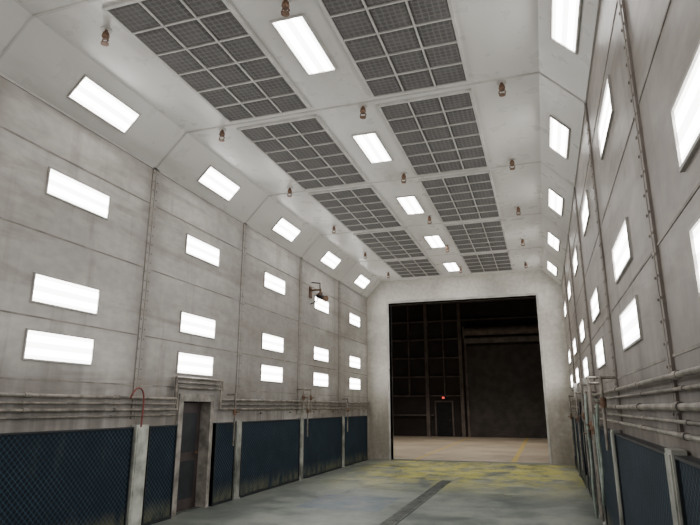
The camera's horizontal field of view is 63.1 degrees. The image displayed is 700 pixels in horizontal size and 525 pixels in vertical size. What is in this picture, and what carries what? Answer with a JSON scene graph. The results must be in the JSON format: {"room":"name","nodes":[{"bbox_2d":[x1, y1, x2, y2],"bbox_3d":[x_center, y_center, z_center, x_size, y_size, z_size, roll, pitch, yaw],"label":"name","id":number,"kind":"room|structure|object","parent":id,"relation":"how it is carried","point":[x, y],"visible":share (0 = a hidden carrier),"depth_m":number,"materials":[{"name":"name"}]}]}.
{"room":"paint spray booth","nodes":[
{"label":"paint spray booth","id":0,"kind":"room"},
{"bbox_2d":[0,76,367,442],"bbox_3d":[-3.527,1.183,9.243,0.280,5.850,25.860,-5,-15,18],"label":"wall","id":1,"kind":"structure","parent":0,"point":[139,263],"depth_m":9.34,"materials":[{"name":"paint"}]},
{"bbox_2d":[21,328,94,365],"bbox_3d":[-3.899,1.157,7.693,0.025,0.394,1.184,-5,-15,18],"label":"wall light","id":2,"kind":"object","parent":1,"relation":"attached to","point":[39,345],"visible":1,"depth_m":7.63,"materials":[{"name":"grey paint"}]},
{"bbox_2d":[29,272,100,315],"bbox_3d":[-3.899,0.449,7.872,0.025,0.394,1.184,-5,-15,18],"label":"wall light","id":3,"kind":"object","parent":1,"relation":"attached to","point":[47,290],"visible":1,"depth_m":7.82,"materials":[{"name":"grey paint"}]},
{"bbox_2d":[0,427,133,524],"bbox_3d":[-3.869,2.913,7.215,0.100,1.500,3.100,-5,-15,18],"label":"panel","id":4,"kind":"object","parent":1,"relation":"attached to","point":[79,476],"visible":1,"depth_m":7.51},
{"bbox_2d":[45,166,110,219],"bbox_3d":[-3.899,-0.976,8.234,0.025,0.394,1.184,-5,-15,18],"label":"wall light","id":5,"kind":"object","parent":1,"relation":"attached to","point":[61,186],"visible":1,"depth_m":8.18,"materials":[{"name":"grey paint"}]},
{"bbox_2d":[141,425,177,524],"bbox_3d":[-3.141,3.452,9.341,0.100,1.500,0.740,-5,-15,18],"label":"panel","id":6,"kind":"object","parent":1,"relation":"attached to","point":[162,439],"visible":0.79,"depth_m":9.32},
{"bbox_2d":[0,381,368,405],"bbox_3d":[-3.329,2.069,9.109,0.102,0.411,25.430,-5,-15,18],"label":"pipe","id":7,"kind":"object","parent":1,"relation":"attached to","point":[220,385],"visible":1,"depth_m":8.92,"materials":[{"name":"metal"}]},
{"bbox_2d":[0,410,368,419],"bbox_3d":[-3.340,2.422,9.023,0.078,0.035,25.430,-5,-15,18],"label":"pipe","id":8,"kind":"object","parent":1,"relation":"attached to","point":[23,417],"visible":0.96,"depth_m":7.94,"materials":[{"name":"metal"}]},
{"bbox_2d":[0,376,369,403],"bbox_3d":[-3.314,1.985,9.125,0.132,0.422,25.430,-5,-15,18],"label":"pipe","id":9,"kind":"object","parent":1,"relation":"attached to","point":[24,395],"visible":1,"depth_m":9.26,"materials":[{"name":"metal"}]},
{"bbox_2d":[130,387,144,426],"bbox_3d":[-3.273,2.227,8.779,0.072,0.600,0.276,-9,-17,31],"label":"air hose","id":10,"kind":"object","parent":9,"relation":"hanging from","point":[137,387],"visible":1,"depth_m":8.85,"materials":[{"name":"red rubber"}]},
{"bbox_2d":[0,386,369,412],"bbox_3d":[-3.315,2.151,9.083,0.130,0.435,25.430,-5,-15,18],"label":"pipe","id":11,"kind":"object","parent":1,"relation":"attached to","point":[22,410],"visible":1,"depth_m":9.08,"materials":[{"name":"metal"}]},
{"bbox_2d":[176,403,200,511],"bbox_3d":[-2.998,3.516,10.392,0.122,1.868,0.845,-5,-15,18],"label":"door","id":12,"kind":"structure","parent":1,"relation":"in","point":[186,493],"depth_m":10.49,"materials":[{"name":"paint"}]},
{"bbox_2d":[171,394,214,517],"bbox_3d":[-2.963,3.445,10.390,0.300,2.030,1.140,-5,-15,18],"label":"trim","id":13,"kind":"structure","parent":1,"relation":"attached to","point":[207,401],"depth_m":10.66,"materials":[{"name":"paint"}]},
{"bbox_2d":[176,351,213,376],"bbox_3d":[-2.882,1.910,10.665,0.025,0.394,1.184,-5,-15,18],"label":"wall light","id":14,"kind":"object","parent":1,"relation":"attached to","point":[187,363],"visible":1,"depth_m":10.62,"materials":[{"name":"grey paint"}]},
{"bbox_2d":[179,311,215,338],"bbox_3d":[-2.882,1.202,10.844,0.025,0.394,1.184,-5,-15,18],"label":"wall light","id":15,"kind":"object","parent":1,"relation":"attached to","point":[190,323],"visible":1,"depth_m":10.80,"materials":[{"name":"grey paint"}]},
{"bbox_2d":[185,233,219,267],"bbox_3d":[-2.882,-0.222,11.205,0.025,0.394,1.184,-5,-15,18],"label":"wall light","id":16,"kind":"object","parent":1,"relation":"attached to","point":[199,249],"visible":1,"depth_m":11.17,"materials":[{"name":"grey paint"}]},
{"bbox_2d":[208,422,235,505],"bbox_3d":[-2.507,3.922,11.194,0.100,1.500,0.750,-5,-15,18],"label":"panel","id":17,"kind":"object","parent":1,"relation":"attached to","point":[222,451],"visible":0.97,"depth_m":11.12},
{"bbox_2d":[227,393,239,445],"bbox_3d":[-2.370,3.157,11.477,0.263,1.022,0.120,-5,-15,18],"label":"pipe","id":18,"kind":"object","parent":1,"relation":"attached to","point":[235,394],"visible":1,"depth_m":11.46,"materials":[{"name":"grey metal"}]},
{"bbox_2d":[239,419,299,497],"bbox_3d":[-1.819,4.432,13.205,0.100,1.500,3.060,-5,-15,18],"label":"panel","id":19,"kind":"object","parent":1,"relation":"attached to","point":[270,449],"visible":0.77,"depth_m":12.99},
{"bbox_2d":[260,364,282,382],"bbox_3d":[-1.865,2.664,13.636,0.025,0.394,1.184,-5,-15,18],"label":"wall light","id":20,"kind":"object","parent":1,"relation":"attached to","point":[268,373],"visible":1,"depth_m":13.60,"materials":[{"name":"grey paint"}]},
{"bbox_2d":[261,332,283,353],"bbox_3d":[-1.865,1.956,13.816,0.025,0.394,1.184,-5,-15,18],"label":"wall light","id":21,"kind":"object","parent":1,"relation":"attached to","point":[269,342],"visible":1,"depth_m":13.79,"materials":[{"name":"grey paint"}]},
{"bbox_2d":[263,271,285,295],"bbox_3d":[-1.865,0.531,14.177,0.025,0.394,1.184,-5,-15,18],"label":"wall light","id":22,"kind":"object","parent":1,"relation":"attached to","point":[276,284],"visible":1,"depth_m":14.16,"materials":[{"name":"grey paint"}]},
{"bbox_2d":[306,397,311,436],"bbox_3d":[-1.158,4.055,15.020,0.263,1.022,0.120,-5,-15,18],"label":"pipe","id":23,"kind":"object","parent":1,"relation":"attached to","point":[307,410],"visible":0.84,"depth_m":15.01,"materials":[{"name":"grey metal"}]},
{"bbox_2d":[309,282,328,303],"bbox_3d":[-0.880,0.852,16.256,0.612,0.671,0.254,-8,-16,30],"label":"spotlight","id":24,"kind":"object","parent":1,"relation":"attached to","point":[319,295],"visible":1,"depth_m":16.25,"materials":[{"name":"brown metal"}]},
{"bbox_2d":[313,372,327,386],"bbox_3d":[-0.848,3.417,16.608,0.025,0.394,1.184,-5,-15,18],"label":"wall light","id":25,"kind":"object","parent":1,"relation":"attached to","point":[319,379],"visible":1,"depth_m":16.57,"materials":[{"name":"grey paint"}]},
{"bbox_2d":[313,346,328,362],"bbox_3d":[-0.848,2.710,16.787,0.025,0.394,1.184,-5,-15,18],"label":"wall light","id":26,"kind":"object","parent":1,"relation":"attached to","point":[319,354],"visible":1,"depth_m":16.77,"materials":[{"name":"grey paint"}]},
{"bbox_2d":[314,295,328,314],"bbox_3d":[-0.848,1.285,17.149,0.025,0.394,1.184,-5,-15,18],"label":"wall light","id":27,"kind":"object","parent":1,"relation":"attached to","point":[320,305],"visible":0.93,"depth_m":17.13,"materials":[{"name":"grey paint"}]},
{"bbox_2d":[303,417,341,478],"bbox_3d":[-0.778,5.203,16.245,0.100,1.500,3.050,-5,-15,18],"label":"panel","id":28,"kind":"object","parent":1,"relation":"attached to","point":[322,448],"visible":0.77,"depth_m":16.11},
{"bbox_2d":[349,377,359,389],"bbox_3d":[0.169,4.171,19.579,0.025,0.394,1.184,-5,-15,18],"label":"wall light","id":29,"kind":"object","parent":1,"relation":"attached to","point":[354,383],"visible":1,"depth_m":19.54,"materials":[{"name":"grey paint"}]},
{"bbox_2d":[349,355,359,368],"bbox_3d":[0.169,3.463,19.759,0.025,0.394,1.184,-5,-15,18],"label":"wall light","id":30,"kind":"object","parent":1,"relation":"attached to","point":[354,362],"visible":1,"depth_m":19.72,"materials":[{"name":"grey paint"}]},
{"bbox_2d":[349,312,359,327],"bbox_3d":[0.169,2.038,20.120,0.025,0.394,1.184,-5,-15,18],"label":"wall light","id":31,"kind":"object","parent":1,"relation":"attached to","point":[354,320],"visible":1,"depth_m":20.09,"materials":[{"name":"grey paint"}]},
{"bbox_2d":[344,416,367,466],"bbox_3d":[0.175,5.910,19.033,0.100,1.500,2.510,-5,-15,18],"label":"panel","id":32,"kind":"object","parent":1,"relation":"attached to","point":[356,445],"visible":0.79,"depth_m":19.01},
{"bbox_2d":[0,0,600,298],"bbox_3d":[-0.087,-2.296,8.979,7.510,0.835,25.805,-5,-15,18],"label":"ceiling","id":33,"kind":"structure","parent":0,"point":[47,46],"depth_m":9.07,"materials":[{"name":"paint"}]},
{"bbox_2d":[67,74,140,133],"bbox_3d":[-3.631,-2.326,8.484,0.296,0.310,1.184,-5,-15,18],"label":"light","id":34,"kind":"object","parent":33,"relation":"attached to","point":[87,93],"visible":1,"depth_m":8.43,"materials":[{"name":"grey paint"}]},
{"bbox_2d":[100,26,111,46],"bbox_3d":[-3.096,-2.857,7.218,0.140,0.210,0.140,-5,-15,18],"label":"sprinkler head","id":35,"kind":"object","parent":33,"relation":"attached to","point":[106,31],"visible":1,"depth_m":7.20},
{"bbox_2d":[102,0,310,123],"bbox_3d":[-1.794,-2.756,7.965,1.480,0.040,2.990,-5,-15,18],"label":"panel","id":36,"kind":"object","parent":33,"relation":"attached to","point":[206,44],"depth_m":7.69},
{"bbox_2d":[197,165,240,201],"bbox_3d":[-2.614,-1.573,11.456,0.296,0.310,1.184,-5,-15,18],"label":"light","id":37,"kind":"object","parent":33,"relation":"attached to","point":[213,179],"visible":1,"depth_m":11.42,"materials":[{"name":"grey paint"}]},
{"bbox_2d":[218,128,225,141],"bbox_3d":[-2.205,-2.197,9.822,0.140,0.210,0.140,-5,-15,18],"label":"sprinkler head","id":38,"kind":"object","parent":33,"relation":"attached to","point":[222,130],"visible":1,"depth_m":9.80},
{"bbox_2d":[271,217,300,242],"bbox_3d":[-1.597,-0.819,14.428,0.296,0.310,1.184,-5,-15,18],"label":"light","id":39,"kind":"object","parent":33,"relation":"attached to","point":[283,227],"visible":1,"depth_m":14.39,"materials":[{"name":"grey paint"}]},
{"bbox_2d":[280,0,291,16],"bbox_3d":[-0.755,-2.996,6.670,0.140,0.210,0.140,-5,-15,18],"label":"sprinkler head","id":40,"kind":"object","parent":33,"relation":"attached to","point":[285,5],"visible":1,"depth_m":6.64},
{"bbox_2d":[236,114,368,190],"bbox_3d":[-0.777,-2.002,10.936,1.480,0.040,2.990,-5,-15,18],"label":"panel","id":41,"kind":"object","parent":33,"relation":"attached to","point":[303,148],"depth_m":10.64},
{"bbox_2d":[270,13,336,75],"bbox_3d":[-0.589,-2.862,7.579,0.444,0.025,1.244,-5,-15,18],"label":"ceiling light","id":42,"kind":"object","parent":33,"relation":"attached to","point":[295,31],"depth_m":7.51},
{"bbox_2d":[319,250,341,269],"bbox_3d":[-0.580,-0.066,17.399,0.296,0.310,1.184,-5,-15,18],"label":"light","id":43,"kind":"object","parent":33,"relation":"attached to","point":[329,259],"visible":1,"depth_m":17.39,"materials":[{"name":"grey paint"}]},
{"bbox_2d":[308,185,402,231],"bbox_3d":[0.240,-1.249,13.908,1.480,0.040,2.990,-5,-15,18],"label":"panel","id":44,"kind":"object","parent":33,"relation":"attached to","point":[361,208],"depth_m":13.66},
{"bbox_2d":[353,274,369,288],"bbox_3d":[0.437,0.688,20.371,0.296,0.310,1.184,-5,-15,18],"label":"light","id":45,"kind":"object","parent":33,"relation":"attached to","point":[361,281],"visible":1,"depth_m":20.34,"materials":[{"name":"grey paint"}]},
{"bbox_2d":[359,103,366,118],"bbox_3d":[0.206,-2.393,9.047,0.140,0.210,0.140,-5,-15,18],"label":"sprinkler head","id":46,"kind":"object","parent":33,"relation":"attached to","point":[363,106],"visible":1,"depth_m":9.02},
{"bbox_2d":[351,131,392,163],"bbox_3d":[0.428,-2.109,10.551,0.444,0.025,1.244,-5,-15,18],"label":"ceiling light","id":47,"kind":"object","parent":33,"relation":"attached to","point":[369,143],"depth_m":10.51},
{"bbox_2d":[353,228,426,259],"bbox_3d":[1.257,-0.495,16.880,1.480,0.040,2.990,-5,-15,18],"label":"panel","id":48,"kind":"object","parent":33,"relation":"attached to","point":[394,243],"depth_m":16.68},
{"bbox_2d":[317,0,469,98],"bbox_3d":[0.579,-2.949,7.202,1.480,0.040,2.990,-5,-15,18],"label":"panel","id":49,"kind":"object","parent":33,"relation":"attached to","point":[395,47],"depth_m":7.44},
{"bbox_2d":[395,195,424,214],"bbox_3d":[1.445,-1.355,13.523,0.444,0.025,1.244,-5,-15,18],"label":"ceiling light","id":50,"kind":"object","parent":33,"relation":"attached to","point":[410,204],"depth_m":13.47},
{"bbox_2d":[384,257,440,277],"bbox_3d":[2.203,0.206,19.644,1.480,0.040,2.540,-5,-15,18],"label":"panel","id":51,"kind":"object","parent":33,"relation":"attached to","point":[415,267],"depth_m":19.44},
{"bbox_2d":[377,88,488,176],"bbox_3d":[1.596,-2.196,10.173,1.480,0.040,2.990,-5,-15,18],"label":"panel","id":52,"kind":"object","parent":33,"relation":"attached to","point":[437,133],"depth_m":9.86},
{"bbox_2d":[423,235,445,247],"bbox_3d":[2.462,-0.601,16.494,0.444,0.025,1.244,-5,-15,18],"label":"ceiling light","id":53,"kind":"object","parent":33,"relation":"attached to","point":[434,241],"depth_m":16.48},
{"bbox_2d":[442,262,458,271],"bbox_3d":[3.479,0.152,19.466,0.444,0.025,1.244,-5,-15,18],"label":"ceiling light","id":54,"kind":"object","parent":33,"relation":"attached to","point":[450,266],"depth_m":19.42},
{"bbox_2d":[418,170,500,222],"bbox_3d":[2.613,-1.442,13.145,1.480,0.040,2.990,-5,-15,18],"label":"panel","id":55,"kind":"object","parent":33,"relation":"attached to","point":[467,196],"depth_m":12.88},
{"bbox_2d":[444,219,508,253],"bbox_3d":[3.630,-0.688,16.117,1.480,0.040,2.990,-5,-15,18],"label":"panel","id":56,"kind":"object","parent":33,"relation":"attached to","point":[486,235],"depth_m":15.90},
{"bbox_2d":[460,251,512,272],"bbox_3d":[4.576,0.013,18.882,1.480,0.040,2.540,-5,-15,18],"label":"panel","id":57,"kind":"object","parent":33,"relation":"attached to","point":[489,261],"depth_m":18.70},
{"bbox_2d":[497,80,505,96],"bbox_3d":[2.237,-2.559,8.394,0.140,0.210,0.140,-5,-15,18],"label":"sprinkler head","id":58,"kind":"object","parent":33,"relation":"attached to","point":[501,83],"visible":1,"depth_m":8.38},
{"bbox_2d":[508,158,514,169],"bbox_3d":[3.128,-1.899,10.998,0.140,0.210,0.140,-5,-15,18],"label":"sprinkler head","id":59,"kind":"object","parent":33,"relation":"attached to","point":[511,160],"visible":1,"depth_m":10.97},
{"bbox_2d":[547,260,557,276],"bbox_3d":[6.531,0.191,18.412,0.296,0.310,1.184,-5,-15,18],"label":"light","id":60,"kind":"object","parent":33,"relation":"attached to","point":[552,268],"visible":1,"depth_m":18.39,"materials":[{"name":"grey paint"}]},
{"bbox_2d":[547,231,559,251],"bbox_3d":[5.514,-0.562,15.440,0.296,0.310,1.184,-5,-15,18],"label":"light","id":61,"kind":"object","parent":33,"relation":"attached to","point":[553,241],"visible":1,"depth_m":15.43,"materials":[{"name":"grey paint"}]},
{"bbox_2d":[548,187,563,216],"bbox_3d":[4.497,-1.316,12.469,0.296,0.310,1.184,-5,-15,18],"label":"light","id":62,"kind":"object","parent":33,"relation":"attached to","point":[555,201],"visible":1,"depth_m":12.43,"materials":[{"name":"grey paint"}]},
{"bbox_2d":[549,115,570,159],"bbox_3d":[3.480,-2.070,9.497,0.296,0.310,1.184,-5,-15,18],"label":"light","id":63,"kind":"object","parent":33,"relation":"attached to","point":[559,133],"visible":1,"depth_m":9.45,"materials":[{"name":"grey paint"}]},
{"bbox_2d":[550,0,581,54],"bbox_3d":[2.463,-2.823,6.525,0.296,0.310,1.184,-5,-15,18],"label":"light","id":64,"kind":"object","parent":33,"relation":"attached to","point":[565,15],"visible":1,"depth_m":6.65,"materials":[{"name":"grey paint"}]},
{"bbox_2d":[152,436,602,524],"bbox_3d":[1.335,5.955,15.750,22.000,0.200,43.000,-5,-15,18],"label":"floor","id":65,"kind":"structure","parent":0,"point":[370,491],"depth_m":12.39,"materials":[{"name":"concrete"}]},
{"bbox_2d":[126,424,148,524],"bbox_3d":[-3.295,3.304,8.817,0.110,1.530,0.340,-5,-15,18],"label":"post","id":66,"kind":"object","parent":65,"relation":"on","point":[140,439],"visible":0.96,"depth_m":8.78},
{"bbox_2d":[232,420,241,499],"bbox_3d":[-2.321,4.026,11.664,0.110,1.530,0.240,-5,-15,18],"label":"post","id":67,"kind":"object","parent":65,"relation":"on","point":[237,456],"visible":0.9,"depth_m":11.62,"materials":[{"name":"paint"}]},
{"bbox_2d":[298,418,303,479],"bbox_3d":[-1.274,4.801,14.723,0.110,1.530,0.240,-5,-15,18],"label":"post","id":68,"kind":"object","parent":65,"relation":"on","point":[301,419],"visible":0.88,"depth_m":14.67,"materials":[{"name":"paint"}]},
{"bbox_2d":[340,416,344,467],"bbox_3d":[-0.235,5.572,17.759,0.110,1.530,0.240,-5,-15,18],"label":"post","id":69,"kind":"object","parent":65,"relation":"on","point":[343,417],"visible":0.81,"depth_m":17.73,"materials":[{"name":"metal"}]},
{"bbox_2d":[378,480,450,524],"bbox_3d":[-0.717,3.159,5.162,0.250,0.014,19.920,-5,-15,18],"label":"grate","id":70,"kind":"object","parent":65,"relation":"on","point":[394,519],"visible":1,"depth_m":10.69,"materials":[{"name":"metal"}]},
{"bbox_2d":[574,417,579,475],"bbox_3d":[6.269,5.037,15.653,0.110,1.530,0.260,-5,-15,18],"label":"post","id":71,"kind":"object","parent":65,"relation":"on","point":[574,417],"visible":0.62,"depth_m":15.61,"materials":[{"name":"metal"}]},
{"bbox_2d":[610,429,623,524],"bbox_3d":[3.237,2.790,6.793,0.110,1.530,0.260,-5,-15,18],"label":"post","id":72,"kind":"object","parent":65,"relation":"on","point":[613,431],"visible":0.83,"depth_m":6.81,"materials":[{"name":"paint"}]},
{"bbox_2d":[664,448,686,524],"bbox_3d":[2.137,1.975,3.578,0.110,1.530,0.260,-5,-15,18],"label":"post","id":73,"kind":"object","parent":65,"relation":"on","point":[669,453],"visible":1,"depth_m":3.66,"materials":[{"name":"paint"}]},
{"bbox_2d":[391,297,546,437],"bbox_3d":[8.009,6.199,36.447,22.000,9.500,0.600,-5,-15,18],"label":"wall","id":74,"kind":"structure","parent":0,"point":[428,360],"depth_m":37.03,"materials":[{"name":"metal"}]},
{"bbox_2d":[434,401,454,436],"bbox_3d":[5.994,9.883,36.126,1.200,2.200,0.139,-5,-15,18],"label":"door","id":75,"kind":"structure","parent":74,"relation":"in","point":[444,410],"depth_m":36.11,"materials":[{"name":"metal"}]},
{"bbox_2d":[462,324,547,437],"bbox_3d":[9.671,7.251,35.203,5.050,6.850,0.749,-5,-15,18],"label":"roll-up door","id":76,"kind":"structure","parent":74,"relation":"in","point":[524,394],"depth_m":35.39,"materials":[{"name":"metal"}]},
{"bbox_2d":[367,270,574,464],"bbox_3d":[4.028,3.669,20.266,7.510,6.450,0.400,-5,-15,18],"label":"wall","id":77,"kind":"structure","parent":0,"point":[547,292],"depth_m":20.41,"materials":[{"name":"paint"}]},
{"bbox_2d":[562,0,699,457],"bbox_3d":[3.335,0.624,7.037,0.280,5.850,25.860,-5,-15,18],"label":"wall","id":78,"kind":"structure","parent":0,"point":[646,48],"depth_m":4.57,"materials":[{"name":"paint"}]},
{"bbox_2d":[567,279,571,301],"bbox_3d":[5.782,0.744,15.017,0.025,0.394,1.184,-5,-15,18],"label":"wall light","id":79,"kind":"object","parent":78,"relation":"attached to","point":[569,282],"visible":1,"depth_m":14.99,"materials":[{"name":"grey paint"}]},
{"bbox_2d":[568,395,574,455],"bbox_3d":[6.216,4.524,15.855,0.253,1.625,0.120,-5,-15,18],"label":"pipe","id":80,"kind":"object","parent":78,"relation":"attached to","point":[569,396],"visible":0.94,"depth_m":15.88,"materials":[{"name":"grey metal"}]},
{"bbox_2d":[573,337,576,355],"bbox_3d":[5.782,2.169,14.656,0.025,0.394,1.184,-5,-15,18],"label":"wall light","id":81,"kind":"object","parent":78,"relation":"attached to","point":[574,339],"visible":0.98,"depth_m":14.63,"materials":[{"name":"grey paint"}]},
{"bbox_2d":[572,417,578,471],"bbox_3d":[6.731,5.374,16.920,0.100,1.500,2.520,-5,-15,18],"label":"panel","id":82,"kind":"object","parent":78,"relation":"attached to","point":[575,456],"visible":0.19,"depth_m":17.20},
{"bbox_2d":[573,246,578,276],"bbox_3d":[4.765,-0.009,12.045,0.025,0.394,1.184,-5,-15,18],"label":"wall light","id":83,"kind":"object","parent":78,"relation":"attached to","point":[575,256],"visible":1,"depth_m":12.02,"materials":[{"name":"grey paint"}]},
{"bbox_2d":[572,383,579,396],"bbox_3d":[5.842,3.312,14.769,0.154,0.340,0.300,-5,-15,18],"label":"junction box","id":84,"kind":"object","parent":78,"relation":"attached to","point":[575,385],"visible":0.96,"depth_m":14.64,"materials":[{"name":"grey paint"}]},
{"bbox_2d":[575,366,579,383],"bbox_3d":[5.782,2.877,14.476,0.025,0.394,1.184,-5,-15,18],"label":"wall light","id":85,"kind":"object","parent":78,"relation":"attached to","point":[577,368],"visible":0.92,"depth_m":14.44,"materials":[{"name":"grey paint"}]},
{"bbox_2d":[574,392,583,469],"bbox_3d":[5.020,3.637,12.359,0.253,1.625,0.120,-5,-15,18],"label":"pipe","id":86,"kind":"object","parent":78,"relation":"attached to","point":[576,393],"visible":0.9,"depth_m":12.39,"materials":[{"name":"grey metal"}]},
{"bbox_2d":[575,418,587,489],"bbox_3d":[5.774,4.665,14.123,0.100,1.500,3.040,-5,-15,18],"label":"panel","id":87,"kind":"object","parent":78,"relation":"attached to","point":[582,474],"visible":0.33,"depth_m":15.08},
{"bbox_2d":[579,318,585,343],"bbox_3d":[4.765,1.415,11.684,0.025,0.394,1.184,-5,-15,18],"label":"wall light","id":88,"kind":"object","parent":78,"relation":"attached to","point":[582,324],"visible":0.97,"depth_m":11.63,"materials":[{"name":"grey paint"}]},
{"bbox_2d":[579,384,590,476],"bbox_3d":[4.327,3.027,10.360,0.253,1.625,0.120,-5,-15,18],"label":"pipe","id":89,"kind":"object","parent":78,"relation":"attached to","point":[581,385],"visible":0.96,"depth_m":10.38,"materials":[{"name":"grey metal"}]},
{"bbox_2d":[581,190,589,236],"bbox_3d":[3.748,-0.763,9.074,0.025,0.394,1.184,-5,-15,18],"label":"wall light","id":90,"kind":"object","parent":78,"relation":"attached to","point":[585,214],"visible":1,"depth_m":9.02,"materials":[{"name":"grey paint"}]},
{"bbox_2d":[583,355,589,377],"bbox_3d":[4.765,2.123,11.505,0.025,0.394,1.184,-5,-15,18],"label":"wall light","id":91,"kind":"object","parent":78,"relation":"attached to","point":[585,360],"visible":0.9,"depth_m":11.49,"materials":[{"name":"grey paint"}]},
{"bbox_2d":[582,421,598,510],"bbox_3d":[4.760,3.914,11.161,0.100,1.500,2.880,-5,-15,18],"label":"panel","id":92,"kind":"object","parent":78,"relation":"attached to","point":[588,476],"visible":0.21,"depth_m":12.08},
{"bbox_2d":[584,391,598,514],"bbox_3d":[4.060,3.144,9.498,0.253,1.975,0.120,-5,-15,18],"label":"pipe","id":93,"kind":"object","parent":78,"relation":"attached to","point":[585,392],"visible":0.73,"depth_m":9.53,"materials":[{"name":"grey metal"}]},
{"bbox_2d":[586,376,600,517],"bbox_3d":[3.792,2.800,8.753,0.253,2.075,0.120,-5,-15,18],"label":"pipe","id":94,"kind":"object","parent":78,"relation":"attached to","point":[587,377],"visible":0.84,"depth_m":8.79,"materials":[{"name":"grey metal"}]},
{"bbox_2d":[590,286,600,323],"bbox_3d":[3.748,0.662,8.712,0.025,0.394,1.184,-5,-15,18],"label":"wall light","id":95,"kind":"object","parent":78,"relation":"attached to","point":[595,301],"visible":1,"depth_m":8.67,"materials":[{"name":"grey paint"}]},
{"bbox_2d":[588,382,604,521],"bbox_3d":[3.698,2.779,8.465,0.253,1.975,0.120,-5,-15,18],"label":"pipe","id":96,"kind":"object","parent":78,"relation":"attached to","point":[592,429],"visible":0.89,"depth_m":8.48,"materials":[{"name":"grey metal"}]},
{"bbox_2d":[595,336,606,369],"bbox_3d":[3.748,1.369,8.533,0.025,0.394,1.184,-5,-15,18],"label":"wall light","id":97,"kind":"object","parent":78,"relation":"attached to","point":[599,346],"visible":1,"depth_m":8.49,"materials":[{"name":"grey paint"}]},
{"bbox_2d":[595,376,615,450],"bbox_3d":[3.099,1.802,6.852,0.253,0.875,0.120,-5,-15,18],"label":"pipe","id":98,"kind":"object","parent":78,"relation":"attached to","point":[602,399],"visible":1,"depth_m":6.86,"materials":[{"name":"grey metal"}]},
{"bbox_2d":[597,75,614,159],"bbox_3d":[2.731,-1.517,6.102,0.025,0.394,1.184,-5,-15,18],"label":"wall light","id":99,"kind":"object","parent":78,"relation":"attached to","point":[607,108],"visible":1,"depth_m":6.02,"materials":[{"name":"grey paint"}]},
{"bbox_2d":[599,426,619,524],"bbox_3d":[3.652,3.092,7.923,0.100,1.500,2.200,-5,-15,18],"label":"panel","id":100,"kind":"object","parent":78,"relation":"attached to","point":[611,509],"visible":0.42,"depth_m":8.05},
{"bbox_2d":[611,217,632,283],"bbox_3d":[2.731,-0.092,5.741,0.025,0.394,1.184,-5,-15,18],"label":"wall light","id":101,"kind":"object","parent":78,"relation":"attached to","point":[622,254],"visible":1,"depth_m":5.66,"materials":[{"name":"grey paint"}]},
{"bbox_2d":[619,295,642,350],"bbox_3d":[2.731,0.616,5.561,0.025,0.394,1.184,-5,-15,18],"label":"wall light","id":102,"kind":"object","parent":78,"relation":"attached to","point":[630,317],"visible":1,"depth_m":5.47,"materials":[{"name":"grey paint"}]},
{"bbox_2d":[570,365,699,401],"bbox_3d":[3.226,1.577,6.991,0.107,0.054,25.430,-5,-15,18],"label":"pipe","id":103,"kind":"object","parent":78,"relation":"attached to","point":[677,374],"visible":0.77,"depth_m":3.97,"materials":[{"name":"metal"}]},
{"bbox_2d":[571,401,699,412],"bbox_3d":[3.219,1.762,6.946,0.122,0.065,25.430,-5,-15,18],"label":"pipe","id":104,"kind":"object","parent":78,"relation":"attached to","point":[680,407],"visible":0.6,"depth_m":3.88,"materials":[{"name":"metal"}]},
{"bbox_2d":[579,401,586,475],"bbox_3d":[4.470,3.388,10.980,0.058,1.375,0.640,-5,-15,18],"label":"air hose","id":105,"kind":"object","parent":104,"relation":"hanging from","point":[580,413],"visible":0.98,"depth_m":10.80,"materials":[{"name":"rubber"}]},
{"bbox_2d":[584,394,598,518],"bbox_3d":[3.814,3.057,9.036,0.052,1.894,0.186,-8,-16,29],"label":"air hose","id":106,"kind":"object","parent":104,"relation":"hanging from","point":[585,395],"visible":0.98,"depth_m":9.01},
{"bbox_2d":[593,399,605,506],"bbox_3d":[3.254,2.477,7.443,0.065,1.351,0.735,-5,-15,18],"label":"air hose","id":107,"kind":"object","parent":104,"relation":"hanging from","point":[596,417],"visible":1,"depth_m":7.26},
{"bbox_2d":[571,412,699,442],"bbox_3d":[3.227,1.926,6.902,0.104,0.049,25.430,-5,-15,18],"label":"pipe","id":108,"kind":"object","parent":78,"relation":"attached to","point":[685,436],"visible":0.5,"depth_m":4.02,"materials":[{"name":"metal"}]},
{"bbox_2d":[571,409,699,425],"bbox_3d":[3.240,1.847,6.917,0.078,0.035,25.430,-5,-15,18],"label":"pipe","id":109,"kind":"object","parent":78,"relation":"attached to","point":[684,422],"visible":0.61,"depth_m":4.15,"materials":[{"name":"metal"}]},
{"bbox_2d":[571,384,699,403],"bbox_3d":[3.240,1.653,6.966,0.076,0.032,25.430,-5,-15,18],"label":"pipe","id":110,"kind":"object","parent":78,"relation":"attached to","point":[695,386],"visible":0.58,"depth_m":4.06,"materials":[{"name":"metal"}]},
{"bbox_2d":[614,433,672,524],"bbox_3d":[2.709,2.394,5.167,0.100,1.500,3.230,-5,-15,18],"label":"panel","id":111,"kind":"object","parent":78,"relation":"attached to","point":[641,465],"visible":0.65,"depth_m":5.12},
{"bbox_2d":[670,40,699,172],"bbox_3d":[1.714,-0.845,2.769,0.025,0.394,1.184,-5,-15,18],"label":"wall light","id":112,"kind":"object","parent":78,"relation":"attached to","point":[685,109],"visible":1,"depth_m":3.06,"materials":[{"name":"grey paint"}]},
{"bbox_2d":[674,455,699,524],"bbox_3d":[1.634,1.597,2.025,0.100,1.500,3.100,-5,-15,18],"label":"panel","id":113,"kind":"object","parent":78,"relation":"attached to","point":[687,467],"visible":1,"depth_m":3.41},
{"bbox_2d":[688,214,699,297],"bbox_3d":[1.714,-0.138,2.590,0.025,0.394,1.184,-5,-15,18],"label":"wall light","id":114,"kind":"object","parent":78,"relation":"attached to","point":[694,229],"visible":1,"depth_m":3.10,"materials":[{"name":"grey paint"}]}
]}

